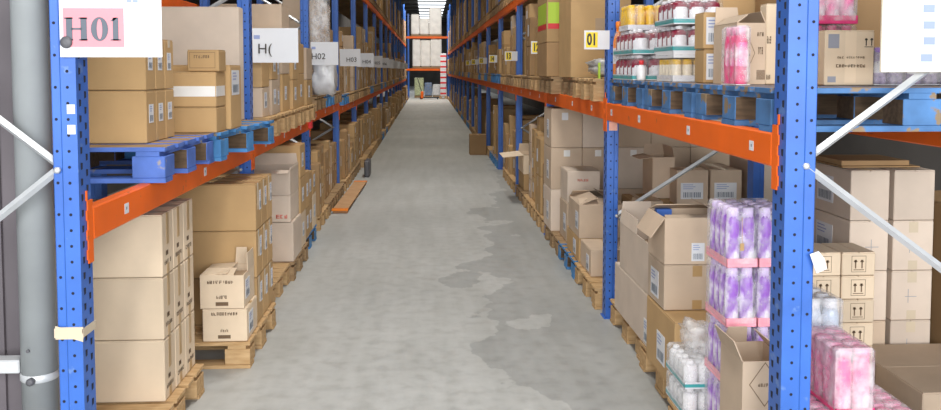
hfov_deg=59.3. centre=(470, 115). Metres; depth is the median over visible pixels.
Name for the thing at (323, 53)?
sign
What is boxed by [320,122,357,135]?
carton
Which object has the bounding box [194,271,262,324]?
carton
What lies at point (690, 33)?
bottle
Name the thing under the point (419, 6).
window
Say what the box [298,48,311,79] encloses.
carton
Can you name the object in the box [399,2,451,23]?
ceiling
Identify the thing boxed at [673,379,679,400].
bottle
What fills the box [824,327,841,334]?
bottle
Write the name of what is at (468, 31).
wooden pallet
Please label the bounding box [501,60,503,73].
carton
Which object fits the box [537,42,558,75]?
carton
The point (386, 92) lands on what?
frame
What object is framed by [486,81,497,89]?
beam
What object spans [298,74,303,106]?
carton
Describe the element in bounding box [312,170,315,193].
carton
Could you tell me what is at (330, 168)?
carton
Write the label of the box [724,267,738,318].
bottle
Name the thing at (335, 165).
carton
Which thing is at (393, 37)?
frame
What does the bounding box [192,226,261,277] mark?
carton
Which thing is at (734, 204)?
bottle
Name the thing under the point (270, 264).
carton
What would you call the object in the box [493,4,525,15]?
wooden pallet
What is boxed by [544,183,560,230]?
carton
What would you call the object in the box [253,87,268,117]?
carton
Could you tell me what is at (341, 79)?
carton
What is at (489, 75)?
wooden pallet
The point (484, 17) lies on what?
wooden pallet
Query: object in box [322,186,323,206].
carton
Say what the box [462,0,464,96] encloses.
frame
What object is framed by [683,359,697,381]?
bottle
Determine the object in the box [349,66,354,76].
carton
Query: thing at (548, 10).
carton
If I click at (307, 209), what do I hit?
carton
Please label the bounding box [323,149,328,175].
carton
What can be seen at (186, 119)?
carton
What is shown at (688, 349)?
bottle
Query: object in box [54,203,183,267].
carton
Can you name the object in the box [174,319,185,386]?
carton
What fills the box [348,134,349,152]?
carton
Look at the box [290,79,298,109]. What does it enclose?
carton
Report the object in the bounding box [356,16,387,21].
wooden pallet
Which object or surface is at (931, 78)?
bottle
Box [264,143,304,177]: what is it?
carton
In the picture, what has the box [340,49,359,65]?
sign
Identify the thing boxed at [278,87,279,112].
carton
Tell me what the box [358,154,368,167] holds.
wooden pallet
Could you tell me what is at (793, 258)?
frame
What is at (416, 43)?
load
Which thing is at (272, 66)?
carton
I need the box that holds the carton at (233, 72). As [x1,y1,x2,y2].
[173,65,240,128]
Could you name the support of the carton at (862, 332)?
on the carton
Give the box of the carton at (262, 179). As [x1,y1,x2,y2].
[209,177,266,223]
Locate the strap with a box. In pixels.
[598,63,600,78]
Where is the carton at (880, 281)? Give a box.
[873,270,886,319]
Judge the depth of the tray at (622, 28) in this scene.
5.09 m
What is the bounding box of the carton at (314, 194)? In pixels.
[312,191,315,227]
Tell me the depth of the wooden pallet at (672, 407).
3.83 m
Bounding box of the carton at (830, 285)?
[813,276,839,298]
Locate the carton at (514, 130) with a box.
[513,129,515,150]
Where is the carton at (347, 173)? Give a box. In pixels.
[346,161,348,176]
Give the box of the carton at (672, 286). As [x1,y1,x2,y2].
[648,252,710,309]
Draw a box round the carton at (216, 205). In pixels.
[176,181,261,230]
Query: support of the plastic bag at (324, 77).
on the wooden pallet at (319, 101)
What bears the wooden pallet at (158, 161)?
on the beam at (106, 214)
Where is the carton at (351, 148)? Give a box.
[349,147,352,169]
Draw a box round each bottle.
[613,21,620,73]
[616,32,624,49]
[616,56,622,73]
[619,56,626,73]
[620,31,627,49]
[621,7,623,25]
[623,7,625,25]
[623,56,630,74]
[624,31,631,48]
[625,6,627,24]
[627,5,635,24]
[627,55,635,74]
[628,30,636,48]
[631,55,646,74]
[632,29,647,48]
[636,5,644,24]
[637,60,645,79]
[645,5,653,24]
[646,55,651,74]
[648,29,659,48]
[648,55,661,74]
[654,5,660,24]
[657,28,664,46]
[658,1,665,20]
[659,60,661,74]
[662,27,669,45]
[662,59,666,74]
[663,0,670,19]
[665,59,668,74]
[666,27,674,45]
[667,0,675,18]
[668,59,671,74]
[669,344,680,368]
[669,374,675,394]
[671,26,686,44]
[671,59,681,74]
[672,0,687,17]
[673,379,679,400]
[674,349,685,373]
[678,354,689,379]
[678,385,685,406]
[682,59,691,74]
[682,389,696,409]
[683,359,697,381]
[684,344,693,354]
[687,26,694,44]
[688,0,703,17]
[689,348,698,359]
[692,59,694,74]
[693,353,704,380]
[697,389,706,409]
[698,343,707,353]
[698,359,708,381]
[704,0,719,11]
[707,370,713,409]
[708,314,714,364]
[709,257,715,307]
[710,200,722,250]
[712,375,718,409]
[713,318,719,369]
[714,261,720,311]
[715,202,727,253]
[717,381,719,409]
[718,323,724,371]
[719,264,725,315]
[720,204,732,256]
[724,27,731,83]
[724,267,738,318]
[725,207,739,258]
[726,199,736,203]
[729,27,735,83]
[731,202,741,206]
[734,26,747,83]
[736,204,746,254]
[737,267,740,309]
[738,267,753,317]
[739,206,754,258]
[742,199,752,204]
[747,202,758,207]
[747,327,751,340]
[751,327,756,340]
[752,267,757,314]
[753,204,763,255]
[756,199,765,203]
[756,206,771,257]
[761,201,771,205]
[767,204,771,221]
[810,327,824,389]
[810,394,815,400]
[810,400,824,409]
[812,287,819,296]
[812,296,821,327]
[814,333,832,396]
[815,291,828,311]
[819,0,824,14]
[821,296,838,329]
[822,339,842,403]
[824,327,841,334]
[825,0,839,14]
[826,25,836,29]
[831,345,851,408]
[833,332,850,340]
[839,0,853,14]
[841,25,850,29]
[842,338,860,359]
[851,344,870,408]
[870,386,881,394]
[870,399,883,407]
[873,48,886,83]
[873,392,890,401]
[875,407,891,409]
[882,399,901,409]
[886,72,902,83]
[893,406,910,409]
[903,72,920,83]
[920,72,937,83]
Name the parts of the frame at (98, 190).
post, post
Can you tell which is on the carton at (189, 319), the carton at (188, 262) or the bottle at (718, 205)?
the carton at (188, 262)
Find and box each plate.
[471,59,477,64]
[479,58,486,63]
[489,55,496,62]
[505,51,516,60]
[531,41,537,53]
[584,30,609,48]
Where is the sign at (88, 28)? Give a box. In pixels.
[59,0,161,56]
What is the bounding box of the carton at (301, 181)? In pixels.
[298,174,305,213]
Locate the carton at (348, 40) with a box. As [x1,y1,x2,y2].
[343,35,353,48]
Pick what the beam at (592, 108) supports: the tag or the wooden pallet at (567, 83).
the wooden pallet at (567, 83)
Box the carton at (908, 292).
[886,268,931,319]
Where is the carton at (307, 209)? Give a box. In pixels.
[305,205,309,238]
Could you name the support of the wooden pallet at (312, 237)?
on the floor
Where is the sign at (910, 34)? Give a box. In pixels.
[879,0,940,71]
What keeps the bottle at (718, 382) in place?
on the pack at (713, 384)
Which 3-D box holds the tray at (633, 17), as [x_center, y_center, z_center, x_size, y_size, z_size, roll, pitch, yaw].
[1.104,-0.614,5.203,0.293,0.157,0.236,0,3,-3]
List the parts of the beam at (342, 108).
beam rail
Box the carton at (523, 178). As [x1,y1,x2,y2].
[519,170,528,189]
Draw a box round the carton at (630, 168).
[618,147,644,188]
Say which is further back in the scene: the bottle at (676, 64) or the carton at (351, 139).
the carton at (351, 139)
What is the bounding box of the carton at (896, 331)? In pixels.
[885,318,929,343]
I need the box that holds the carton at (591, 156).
[581,147,603,188]
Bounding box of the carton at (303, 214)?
[301,210,305,246]
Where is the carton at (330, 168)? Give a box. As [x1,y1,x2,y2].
[330,168,331,190]
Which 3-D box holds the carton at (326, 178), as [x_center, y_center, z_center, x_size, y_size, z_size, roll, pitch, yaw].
[-1.935,0.835,9.931,0.430,0.278,0.374,0,3,-3]
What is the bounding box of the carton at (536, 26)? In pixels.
[535,25,537,40]
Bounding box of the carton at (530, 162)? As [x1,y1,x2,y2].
[529,160,531,179]
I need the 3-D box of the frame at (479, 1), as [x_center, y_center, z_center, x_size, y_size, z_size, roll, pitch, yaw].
[0.214,-2.009,19.456,0.104,5.200,0.124,0,3,-3]
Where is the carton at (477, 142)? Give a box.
[469,134,485,154]
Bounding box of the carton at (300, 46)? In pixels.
[298,43,303,72]
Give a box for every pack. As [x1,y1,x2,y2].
[414,78,423,97]
[424,83,431,96]
[433,84,439,96]
[666,343,708,388]
[666,374,706,409]
[704,314,751,380]
[705,257,756,326]
[706,199,757,267]
[707,370,719,409]
[722,26,749,84]
[742,199,771,266]
[751,326,769,340]
[752,267,770,326]
[810,326,874,409]
[810,394,828,409]
[812,287,838,329]
[819,0,857,25]
[819,25,850,30]
[870,385,910,409]
[873,48,902,84]
[903,72,940,84]
[937,72,940,83]
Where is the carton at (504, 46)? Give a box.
[502,45,509,59]
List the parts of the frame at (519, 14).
post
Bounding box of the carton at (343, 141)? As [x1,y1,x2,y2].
[316,139,345,178]
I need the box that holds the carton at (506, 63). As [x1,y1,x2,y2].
[504,47,509,73]
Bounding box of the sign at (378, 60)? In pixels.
[374,56,382,66]
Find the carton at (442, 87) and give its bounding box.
[440,85,445,90]
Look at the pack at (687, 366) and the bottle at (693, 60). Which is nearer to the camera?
the pack at (687, 366)
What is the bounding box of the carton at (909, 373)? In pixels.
[871,343,940,409]
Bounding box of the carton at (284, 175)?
[224,153,298,194]
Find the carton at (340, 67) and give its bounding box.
[339,63,342,77]
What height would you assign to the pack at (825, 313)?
0.272 m
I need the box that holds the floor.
[107,86,670,409]
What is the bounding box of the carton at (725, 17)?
[713,7,765,83]
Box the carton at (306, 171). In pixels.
[305,170,308,208]
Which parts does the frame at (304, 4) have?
post, post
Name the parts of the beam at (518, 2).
beam rail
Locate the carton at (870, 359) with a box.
[868,346,872,368]
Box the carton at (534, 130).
[532,128,536,152]
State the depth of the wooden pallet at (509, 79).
11.56 m
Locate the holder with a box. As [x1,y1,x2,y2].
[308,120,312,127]
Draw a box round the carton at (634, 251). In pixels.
[620,201,711,294]
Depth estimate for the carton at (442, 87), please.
48.12 m
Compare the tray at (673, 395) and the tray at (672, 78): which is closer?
the tray at (673, 395)
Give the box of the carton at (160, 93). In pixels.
[155,89,165,140]
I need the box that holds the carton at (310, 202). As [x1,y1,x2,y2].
[309,199,312,231]
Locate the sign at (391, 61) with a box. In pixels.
[389,59,393,67]
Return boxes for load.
[411,14,419,35]
[412,39,420,67]
[420,18,428,35]
[421,40,429,67]
[429,7,441,35]
[431,39,441,67]
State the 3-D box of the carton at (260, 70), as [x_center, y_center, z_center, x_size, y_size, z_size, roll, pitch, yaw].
[-1.706,-0.324,5.860,0.500,0.238,0.260,0,3,-3]
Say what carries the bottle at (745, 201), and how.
on the pack at (762, 211)
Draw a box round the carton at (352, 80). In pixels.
[350,77,354,90]
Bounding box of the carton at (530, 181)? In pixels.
[529,178,531,197]
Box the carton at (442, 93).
[440,91,445,95]
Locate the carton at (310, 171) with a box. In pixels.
[309,170,311,200]
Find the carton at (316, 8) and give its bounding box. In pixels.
[282,0,323,21]
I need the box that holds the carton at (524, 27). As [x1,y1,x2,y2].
[513,26,525,50]
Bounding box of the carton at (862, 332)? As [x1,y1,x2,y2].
[839,322,872,345]
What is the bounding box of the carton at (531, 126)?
[529,124,536,142]
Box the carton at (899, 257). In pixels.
[887,219,932,269]
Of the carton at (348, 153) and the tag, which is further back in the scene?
the carton at (348, 153)
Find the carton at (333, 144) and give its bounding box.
[330,142,336,163]
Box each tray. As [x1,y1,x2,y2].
[613,29,660,55]
[613,55,663,79]
[613,74,656,79]
[614,49,655,55]
[619,5,667,31]
[619,25,667,31]
[654,26,701,52]
[654,45,694,52]
[655,0,719,26]
[655,18,694,26]
[656,51,694,58]
[657,59,694,81]
[657,75,694,81]
[666,360,706,388]
[666,386,683,409]
[704,357,719,380]
[705,301,756,326]
[706,246,757,267]
[753,315,769,326]
[755,256,770,266]
[810,388,874,409]
[819,15,857,25]
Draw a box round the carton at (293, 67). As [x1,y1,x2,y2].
[289,63,298,79]
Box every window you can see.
[418,2,445,3]
[419,6,443,7]
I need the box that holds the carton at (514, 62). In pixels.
[513,50,525,74]
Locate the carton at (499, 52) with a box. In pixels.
[497,49,501,73]
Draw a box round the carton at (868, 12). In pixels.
[755,0,880,47]
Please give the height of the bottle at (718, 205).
0.234 m
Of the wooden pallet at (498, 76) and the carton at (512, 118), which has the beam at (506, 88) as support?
the wooden pallet at (498, 76)
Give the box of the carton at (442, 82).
[440,80,445,84]
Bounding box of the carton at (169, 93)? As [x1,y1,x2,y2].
[164,89,173,137]
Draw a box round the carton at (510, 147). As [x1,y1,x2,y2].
[508,145,512,172]
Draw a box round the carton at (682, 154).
[663,147,689,166]
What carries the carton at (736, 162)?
on the wooden pallet
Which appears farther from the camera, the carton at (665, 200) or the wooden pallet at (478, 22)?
the wooden pallet at (478, 22)
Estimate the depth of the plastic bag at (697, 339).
3.82 m
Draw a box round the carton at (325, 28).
[324,27,326,41]
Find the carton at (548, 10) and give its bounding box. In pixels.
[537,0,558,43]
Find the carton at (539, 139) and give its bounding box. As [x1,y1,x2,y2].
[536,136,543,176]
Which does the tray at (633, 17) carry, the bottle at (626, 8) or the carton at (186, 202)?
the bottle at (626, 8)
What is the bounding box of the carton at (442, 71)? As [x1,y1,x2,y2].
[440,69,445,74]
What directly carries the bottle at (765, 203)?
on the pack at (762, 211)
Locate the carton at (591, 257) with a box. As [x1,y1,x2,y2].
[580,238,619,276]
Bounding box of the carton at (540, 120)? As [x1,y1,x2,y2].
[537,117,543,130]
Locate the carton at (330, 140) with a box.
[330,140,341,179]
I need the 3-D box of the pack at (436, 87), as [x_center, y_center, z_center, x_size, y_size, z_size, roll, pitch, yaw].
[-2.057,-1.516,50.054,0.450,0.800,0.600,0,3,-3]
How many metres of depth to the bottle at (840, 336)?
3.23 m
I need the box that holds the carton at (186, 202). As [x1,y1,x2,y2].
[93,198,192,260]
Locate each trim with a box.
[394,0,451,1]
[399,4,448,5]
[399,7,448,8]
[399,10,447,11]
[406,13,447,14]
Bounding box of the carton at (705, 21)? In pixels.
[695,12,715,48]
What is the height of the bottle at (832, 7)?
0.194 m
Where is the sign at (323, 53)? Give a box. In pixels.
[311,42,337,64]
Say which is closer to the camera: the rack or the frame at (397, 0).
the frame at (397, 0)
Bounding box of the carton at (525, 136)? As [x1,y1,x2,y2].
[522,119,536,140]
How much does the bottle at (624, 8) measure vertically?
0.149 m
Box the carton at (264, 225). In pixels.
[261,221,267,269]
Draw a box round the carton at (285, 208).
[272,189,298,221]
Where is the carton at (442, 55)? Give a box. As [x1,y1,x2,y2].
[440,53,445,58]
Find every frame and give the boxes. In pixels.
[0,0,95,409]
[90,0,253,198]
[199,0,310,169]
[256,0,339,182]
[351,0,356,121]
[363,2,367,113]
[372,0,376,107]
[379,19,382,106]
[385,26,387,101]
[389,0,391,95]
[392,0,394,93]
[395,0,396,91]
[397,0,399,90]
[400,0,401,90]
[401,5,402,86]
[403,4,404,85]
[404,10,405,84]
[448,10,448,96]
[449,4,450,97]
[451,4,451,83]
[452,0,453,101]
[454,0,455,104]
[457,48,458,99]
[459,0,461,110]
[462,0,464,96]
[466,0,468,121]
[471,0,474,126]
[478,0,480,133]
[486,0,490,145]
[497,0,502,168]
[515,4,543,193]
[543,0,653,234]
[600,0,763,318]
[768,0,940,409]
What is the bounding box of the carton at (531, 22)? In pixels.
[526,17,537,46]
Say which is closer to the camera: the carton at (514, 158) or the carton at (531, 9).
the carton at (531, 9)
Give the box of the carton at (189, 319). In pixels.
[184,309,194,373]
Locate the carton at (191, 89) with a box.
[170,72,225,106]
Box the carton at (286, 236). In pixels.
[272,213,301,261]
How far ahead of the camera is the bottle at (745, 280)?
3.34 m
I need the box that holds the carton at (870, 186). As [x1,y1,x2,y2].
[815,162,889,220]
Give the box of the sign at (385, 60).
[377,58,388,67]
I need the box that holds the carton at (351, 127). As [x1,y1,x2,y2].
[329,123,355,137]
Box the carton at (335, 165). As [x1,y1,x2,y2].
[334,163,336,184]
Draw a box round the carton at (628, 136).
[618,106,650,146]
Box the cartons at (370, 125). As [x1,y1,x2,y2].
[327,0,515,158]
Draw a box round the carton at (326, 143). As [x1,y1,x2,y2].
[288,140,329,165]
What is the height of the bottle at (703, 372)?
0.114 m
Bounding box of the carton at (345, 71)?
[343,70,346,92]
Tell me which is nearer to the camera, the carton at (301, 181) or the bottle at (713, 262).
the bottle at (713, 262)
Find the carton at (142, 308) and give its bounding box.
[56,270,174,340]
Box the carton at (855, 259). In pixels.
[821,243,874,275]
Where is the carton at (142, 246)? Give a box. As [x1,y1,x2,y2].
[54,209,172,278]
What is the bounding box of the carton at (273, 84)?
[269,80,277,114]
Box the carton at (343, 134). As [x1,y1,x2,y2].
[311,130,347,145]
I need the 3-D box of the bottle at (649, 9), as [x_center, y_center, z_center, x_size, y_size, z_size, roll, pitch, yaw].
[1.109,-0.609,5.118,0.054,0.149,0.054,0,3,-3]
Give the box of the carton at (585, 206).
[569,188,621,237]
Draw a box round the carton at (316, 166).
[311,162,321,215]
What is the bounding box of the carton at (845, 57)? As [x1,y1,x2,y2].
[817,30,873,84]
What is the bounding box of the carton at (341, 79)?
[340,78,343,93]
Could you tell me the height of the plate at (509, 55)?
0.125 m
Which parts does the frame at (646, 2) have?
post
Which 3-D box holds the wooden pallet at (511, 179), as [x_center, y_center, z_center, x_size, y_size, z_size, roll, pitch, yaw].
[1.079,0.951,11.734,1.020,0.150,0.790,0,3,-3]
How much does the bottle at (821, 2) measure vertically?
0.194 m
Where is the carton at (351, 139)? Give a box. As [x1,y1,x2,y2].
[350,137,356,151]
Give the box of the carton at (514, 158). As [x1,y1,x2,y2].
[513,156,515,176]
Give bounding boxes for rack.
[406,14,447,97]
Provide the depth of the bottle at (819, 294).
3.52 m
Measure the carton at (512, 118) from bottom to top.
0.278 m
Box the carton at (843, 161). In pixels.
[816,155,919,167]
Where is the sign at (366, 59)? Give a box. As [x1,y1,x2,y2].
[357,53,373,66]
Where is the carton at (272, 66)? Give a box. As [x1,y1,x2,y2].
[269,63,277,79]
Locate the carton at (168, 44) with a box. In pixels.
[163,40,173,88]
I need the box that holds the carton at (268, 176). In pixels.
[217,174,271,219]
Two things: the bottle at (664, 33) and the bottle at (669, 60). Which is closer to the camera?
the bottle at (669, 60)
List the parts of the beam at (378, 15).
beam rail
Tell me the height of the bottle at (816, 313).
0.264 m
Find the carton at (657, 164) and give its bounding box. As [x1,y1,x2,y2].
[631,144,674,197]
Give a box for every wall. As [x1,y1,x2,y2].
[0,0,21,409]
[48,0,384,207]
[391,24,470,85]
[475,0,940,190]
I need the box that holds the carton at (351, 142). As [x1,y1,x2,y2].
[350,141,353,165]
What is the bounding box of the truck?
[417,78,438,98]
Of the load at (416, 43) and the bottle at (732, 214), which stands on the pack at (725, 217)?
the bottle at (732, 214)
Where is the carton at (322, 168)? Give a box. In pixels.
[321,166,323,186]
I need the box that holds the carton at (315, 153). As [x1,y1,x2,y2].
[311,149,319,161]
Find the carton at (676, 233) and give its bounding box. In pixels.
[637,198,711,263]
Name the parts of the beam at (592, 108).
beam rail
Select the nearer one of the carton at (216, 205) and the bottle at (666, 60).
the bottle at (666, 60)
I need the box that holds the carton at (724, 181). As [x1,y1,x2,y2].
[691,163,741,203]
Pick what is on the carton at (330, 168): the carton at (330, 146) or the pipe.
the carton at (330, 146)
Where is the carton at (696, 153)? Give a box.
[690,147,729,165]
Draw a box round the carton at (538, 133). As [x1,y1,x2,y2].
[535,131,543,154]
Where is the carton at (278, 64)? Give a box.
[252,45,279,86]
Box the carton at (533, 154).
[532,152,535,176]
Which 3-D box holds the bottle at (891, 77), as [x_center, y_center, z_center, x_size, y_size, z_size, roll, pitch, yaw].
[1.691,-0.200,3.301,0.063,0.144,0.064,0,3,-3]
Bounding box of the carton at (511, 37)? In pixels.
[510,35,512,73]
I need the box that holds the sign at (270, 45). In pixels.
[252,28,297,62]
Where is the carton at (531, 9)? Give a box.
[526,4,537,18]
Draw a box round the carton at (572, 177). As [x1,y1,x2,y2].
[561,166,599,202]
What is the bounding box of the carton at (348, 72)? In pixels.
[347,70,349,91]
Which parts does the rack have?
post, beam rail, beam rail, post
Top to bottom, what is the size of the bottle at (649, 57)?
0.144 m
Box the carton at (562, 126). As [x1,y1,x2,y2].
[544,106,581,147]
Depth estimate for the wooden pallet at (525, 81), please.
9.65 m
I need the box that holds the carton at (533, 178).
[532,175,535,200]
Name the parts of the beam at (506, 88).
beam rail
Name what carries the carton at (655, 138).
on the carton at (682, 154)
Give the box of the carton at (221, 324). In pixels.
[202,295,256,341]
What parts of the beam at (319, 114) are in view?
beam rail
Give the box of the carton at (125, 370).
[58,329,175,402]
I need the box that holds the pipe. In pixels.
[0,0,59,409]
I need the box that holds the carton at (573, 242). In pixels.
[567,225,618,262]
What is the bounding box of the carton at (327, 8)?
[280,3,329,41]
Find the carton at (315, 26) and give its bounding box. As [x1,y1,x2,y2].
[289,20,323,44]
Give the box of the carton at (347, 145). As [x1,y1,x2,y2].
[346,145,347,160]
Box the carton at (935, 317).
[929,190,940,343]
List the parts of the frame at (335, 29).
post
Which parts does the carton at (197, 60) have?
stamp frame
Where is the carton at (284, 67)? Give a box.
[280,63,288,73]
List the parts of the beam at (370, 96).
beam rail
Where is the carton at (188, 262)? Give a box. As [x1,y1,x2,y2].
[183,254,193,316]
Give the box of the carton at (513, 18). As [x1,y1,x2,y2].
[511,15,525,35]
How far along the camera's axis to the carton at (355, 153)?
13.32 m
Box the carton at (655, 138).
[651,110,689,146]
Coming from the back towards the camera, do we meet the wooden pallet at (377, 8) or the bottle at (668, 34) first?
the wooden pallet at (377, 8)
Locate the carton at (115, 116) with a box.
[51,90,155,143]
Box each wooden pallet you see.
[52,133,213,182]
[96,364,204,409]
[124,120,273,160]
[194,302,275,368]
[253,112,287,135]
[272,263,289,301]
[273,242,307,280]
[283,107,302,130]
[300,104,315,124]
[306,224,316,248]
[312,94,334,106]
[312,95,325,110]
[315,204,328,230]
[323,0,370,2]
[324,0,373,5]
[324,193,336,215]
[330,0,375,8]
[330,183,343,202]
[333,91,341,103]
[338,3,378,11]
[339,6,380,13]
[340,93,348,104]
[340,174,350,190]
[343,9,382,15]
[345,11,384,18]
[345,91,354,102]
[348,167,355,182]
[353,90,358,99]
[353,161,360,174]
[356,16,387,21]
[356,18,388,23]
[356,89,363,97]
[358,20,389,25]
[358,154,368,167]
[363,150,371,158]
[366,145,374,155]
[368,86,373,93]
[371,141,377,151]
[468,31,497,36]
[471,27,497,33]
[475,23,510,30]
[477,20,510,28]
[480,18,510,26]
[483,15,510,23]
[486,12,510,21]
[486,146,492,156]
[487,73,496,81]
[489,8,510,18]
[489,150,495,162]
[491,74,496,82]
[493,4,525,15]
[493,155,497,167]
[496,74,500,83]
[498,0,525,11]
[500,74,506,84]
[503,0,537,7]
[503,167,512,183]
[506,74,513,85]
[508,0,537,2]
[508,174,515,192]
[513,75,521,86]
[516,184,528,204]
[520,75,530,88]
[523,194,534,217]
[529,76,540,90]
[532,206,544,232]
[539,76,562,93]
[545,224,564,255]
[558,240,578,278]
[561,77,603,95]
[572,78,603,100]
[574,262,602,309]
[609,79,656,108]
[610,299,641,360]
[639,340,668,397]
[644,81,716,117]
[667,397,677,409]
[695,84,940,131]
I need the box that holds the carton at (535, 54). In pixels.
[535,54,536,75]
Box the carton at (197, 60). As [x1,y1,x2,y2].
[187,50,225,70]
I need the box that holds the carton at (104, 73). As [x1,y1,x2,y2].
[49,37,154,89]
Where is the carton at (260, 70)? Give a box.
[252,53,268,86]
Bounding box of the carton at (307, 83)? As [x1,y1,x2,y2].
[304,79,311,104]
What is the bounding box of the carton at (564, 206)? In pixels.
[560,197,568,240]
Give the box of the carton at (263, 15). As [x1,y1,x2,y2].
[217,4,288,27]
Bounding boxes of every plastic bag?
[312,65,337,95]
[585,58,604,76]
[687,318,702,342]
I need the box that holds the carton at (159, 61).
[155,39,164,89]
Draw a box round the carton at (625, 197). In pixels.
[622,194,642,202]
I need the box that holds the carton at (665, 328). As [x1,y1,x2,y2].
[646,295,709,383]
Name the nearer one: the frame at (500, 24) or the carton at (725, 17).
the carton at (725, 17)
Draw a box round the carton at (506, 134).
[505,133,508,168]
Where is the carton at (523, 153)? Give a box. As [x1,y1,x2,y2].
[499,143,528,173]
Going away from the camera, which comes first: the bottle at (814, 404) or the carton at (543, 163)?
the bottle at (814, 404)
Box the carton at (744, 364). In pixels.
[714,324,769,409]
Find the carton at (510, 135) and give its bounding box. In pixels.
[509,133,512,144]
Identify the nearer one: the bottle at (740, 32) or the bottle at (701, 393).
the bottle at (740, 32)
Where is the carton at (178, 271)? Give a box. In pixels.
[172,261,184,326]
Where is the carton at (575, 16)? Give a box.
[559,0,630,76]
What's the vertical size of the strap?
0.112 m
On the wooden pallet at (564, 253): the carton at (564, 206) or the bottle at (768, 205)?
the carton at (564, 206)
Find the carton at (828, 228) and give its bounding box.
[814,208,887,270]
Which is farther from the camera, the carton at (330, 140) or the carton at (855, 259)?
the carton at (330, 140)
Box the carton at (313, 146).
[311,144,323,166]
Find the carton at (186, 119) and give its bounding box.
[174,106,225,132]
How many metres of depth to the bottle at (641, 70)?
4.77 m
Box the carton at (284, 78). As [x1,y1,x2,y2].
[280,74,289,111]
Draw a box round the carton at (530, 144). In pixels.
[529,142,532,160]
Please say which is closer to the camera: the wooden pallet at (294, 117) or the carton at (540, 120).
the wooden pallet at (294, 117)
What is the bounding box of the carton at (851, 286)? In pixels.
[839,275,874,298]
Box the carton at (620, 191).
[618,188,642,202]
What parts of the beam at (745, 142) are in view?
beam rail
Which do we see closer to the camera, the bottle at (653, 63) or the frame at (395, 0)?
the bottle at (653, 63)
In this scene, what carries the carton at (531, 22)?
on the carton at (530, 58)
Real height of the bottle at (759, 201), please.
0.234 m
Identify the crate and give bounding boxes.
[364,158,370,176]
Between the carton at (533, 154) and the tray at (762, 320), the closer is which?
the tray at (762, 320)
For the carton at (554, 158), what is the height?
0.393 m
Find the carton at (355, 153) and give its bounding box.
[354,150,356,165]
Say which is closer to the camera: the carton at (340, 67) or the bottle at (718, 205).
the bottle at (718, 205)
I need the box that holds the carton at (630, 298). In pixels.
[615,262,647,345]
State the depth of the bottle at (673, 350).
3.85 m
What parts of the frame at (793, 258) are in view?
post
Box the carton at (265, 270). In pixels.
[262,265,267,313]
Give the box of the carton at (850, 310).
[839,298,873,322]
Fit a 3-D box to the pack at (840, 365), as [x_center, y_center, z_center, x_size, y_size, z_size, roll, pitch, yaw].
[1.423,0.976,3.212,0.151,0.246,0.294,0,3,-3]
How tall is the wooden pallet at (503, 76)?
0.150 m
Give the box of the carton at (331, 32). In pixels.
[330,30,332,41]
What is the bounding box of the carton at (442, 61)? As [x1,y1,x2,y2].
[440,59,445,63]
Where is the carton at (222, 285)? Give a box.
[200,247,253,308]
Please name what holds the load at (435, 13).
on the rack
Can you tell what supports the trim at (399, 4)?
attached to the ceiling
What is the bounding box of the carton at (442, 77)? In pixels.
[440,75,445,79]
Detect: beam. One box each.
[85,150,253,263]
[161,0,199,6]
[253,122,310,168]
[310,103,338,130]
[339,100,356,119]
[357,95,367,104]
[368,0,375,13]
[368,91,376,102]
[376,10,382,23]
[471,29,477,40]
[471,78,477,86]
[478,23,485,32]
[478,80,485,85]
[486,13,497,30]
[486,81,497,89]
[498,0,515,22]
[498,83,515,99]
[516,0,527,11]
[516,87,544,102]
[545,93,604,130]
[605,92,779,189]
[848,131,940,146]
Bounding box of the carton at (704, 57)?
[695,49,713,82]
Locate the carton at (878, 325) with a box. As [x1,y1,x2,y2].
[873,320,885,344]
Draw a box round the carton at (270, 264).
[267,259,272,306]
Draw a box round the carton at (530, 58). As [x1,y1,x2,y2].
[526,47,534,75]
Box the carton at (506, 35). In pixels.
[502,31,510,45]
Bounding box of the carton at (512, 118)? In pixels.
[509,115,538,133]
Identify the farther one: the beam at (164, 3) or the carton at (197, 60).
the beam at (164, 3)
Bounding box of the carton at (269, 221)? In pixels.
[267,216,272,262]
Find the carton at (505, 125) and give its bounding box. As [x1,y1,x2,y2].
[503,123,508,145]
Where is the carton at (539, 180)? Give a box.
[535,173,542,214]
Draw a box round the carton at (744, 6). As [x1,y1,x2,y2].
[716,0,754,14]
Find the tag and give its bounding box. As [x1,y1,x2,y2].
[740,217,743,250]
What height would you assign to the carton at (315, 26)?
0.278 m
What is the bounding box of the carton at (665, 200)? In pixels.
[643,193,669,203]
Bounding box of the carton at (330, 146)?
[330,146,331,167]
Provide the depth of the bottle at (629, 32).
5.07 m
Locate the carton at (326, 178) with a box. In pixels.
[324,172,328,198]
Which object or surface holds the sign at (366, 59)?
attached to the frame at (353, 2)
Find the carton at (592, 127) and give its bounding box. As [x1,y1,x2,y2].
[582,113,603,146]
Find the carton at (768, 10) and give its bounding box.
[760,4,775,83]
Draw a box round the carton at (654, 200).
[632,197,662,206]
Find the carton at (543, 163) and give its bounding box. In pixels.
[543,163,543,215]
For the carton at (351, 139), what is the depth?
13.17 m
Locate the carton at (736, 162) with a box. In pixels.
[729,155,772,202]
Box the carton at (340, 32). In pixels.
[339,31,342,46]
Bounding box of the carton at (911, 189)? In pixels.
[881,167,934,219]
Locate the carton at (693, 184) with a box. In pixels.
[670,167,707,203]
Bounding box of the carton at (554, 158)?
[544,143,581,188]
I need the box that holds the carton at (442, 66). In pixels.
[440,64,445,68]
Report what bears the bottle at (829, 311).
on the pack at (825, 313)
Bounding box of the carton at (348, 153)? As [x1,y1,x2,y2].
[348,153,349,171]
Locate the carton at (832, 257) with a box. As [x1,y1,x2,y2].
[813,243,840,275]
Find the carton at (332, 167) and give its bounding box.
[331,162,333,187]
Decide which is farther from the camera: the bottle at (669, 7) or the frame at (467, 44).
the frame at (467, 44)
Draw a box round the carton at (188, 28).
[161,7,243,119]

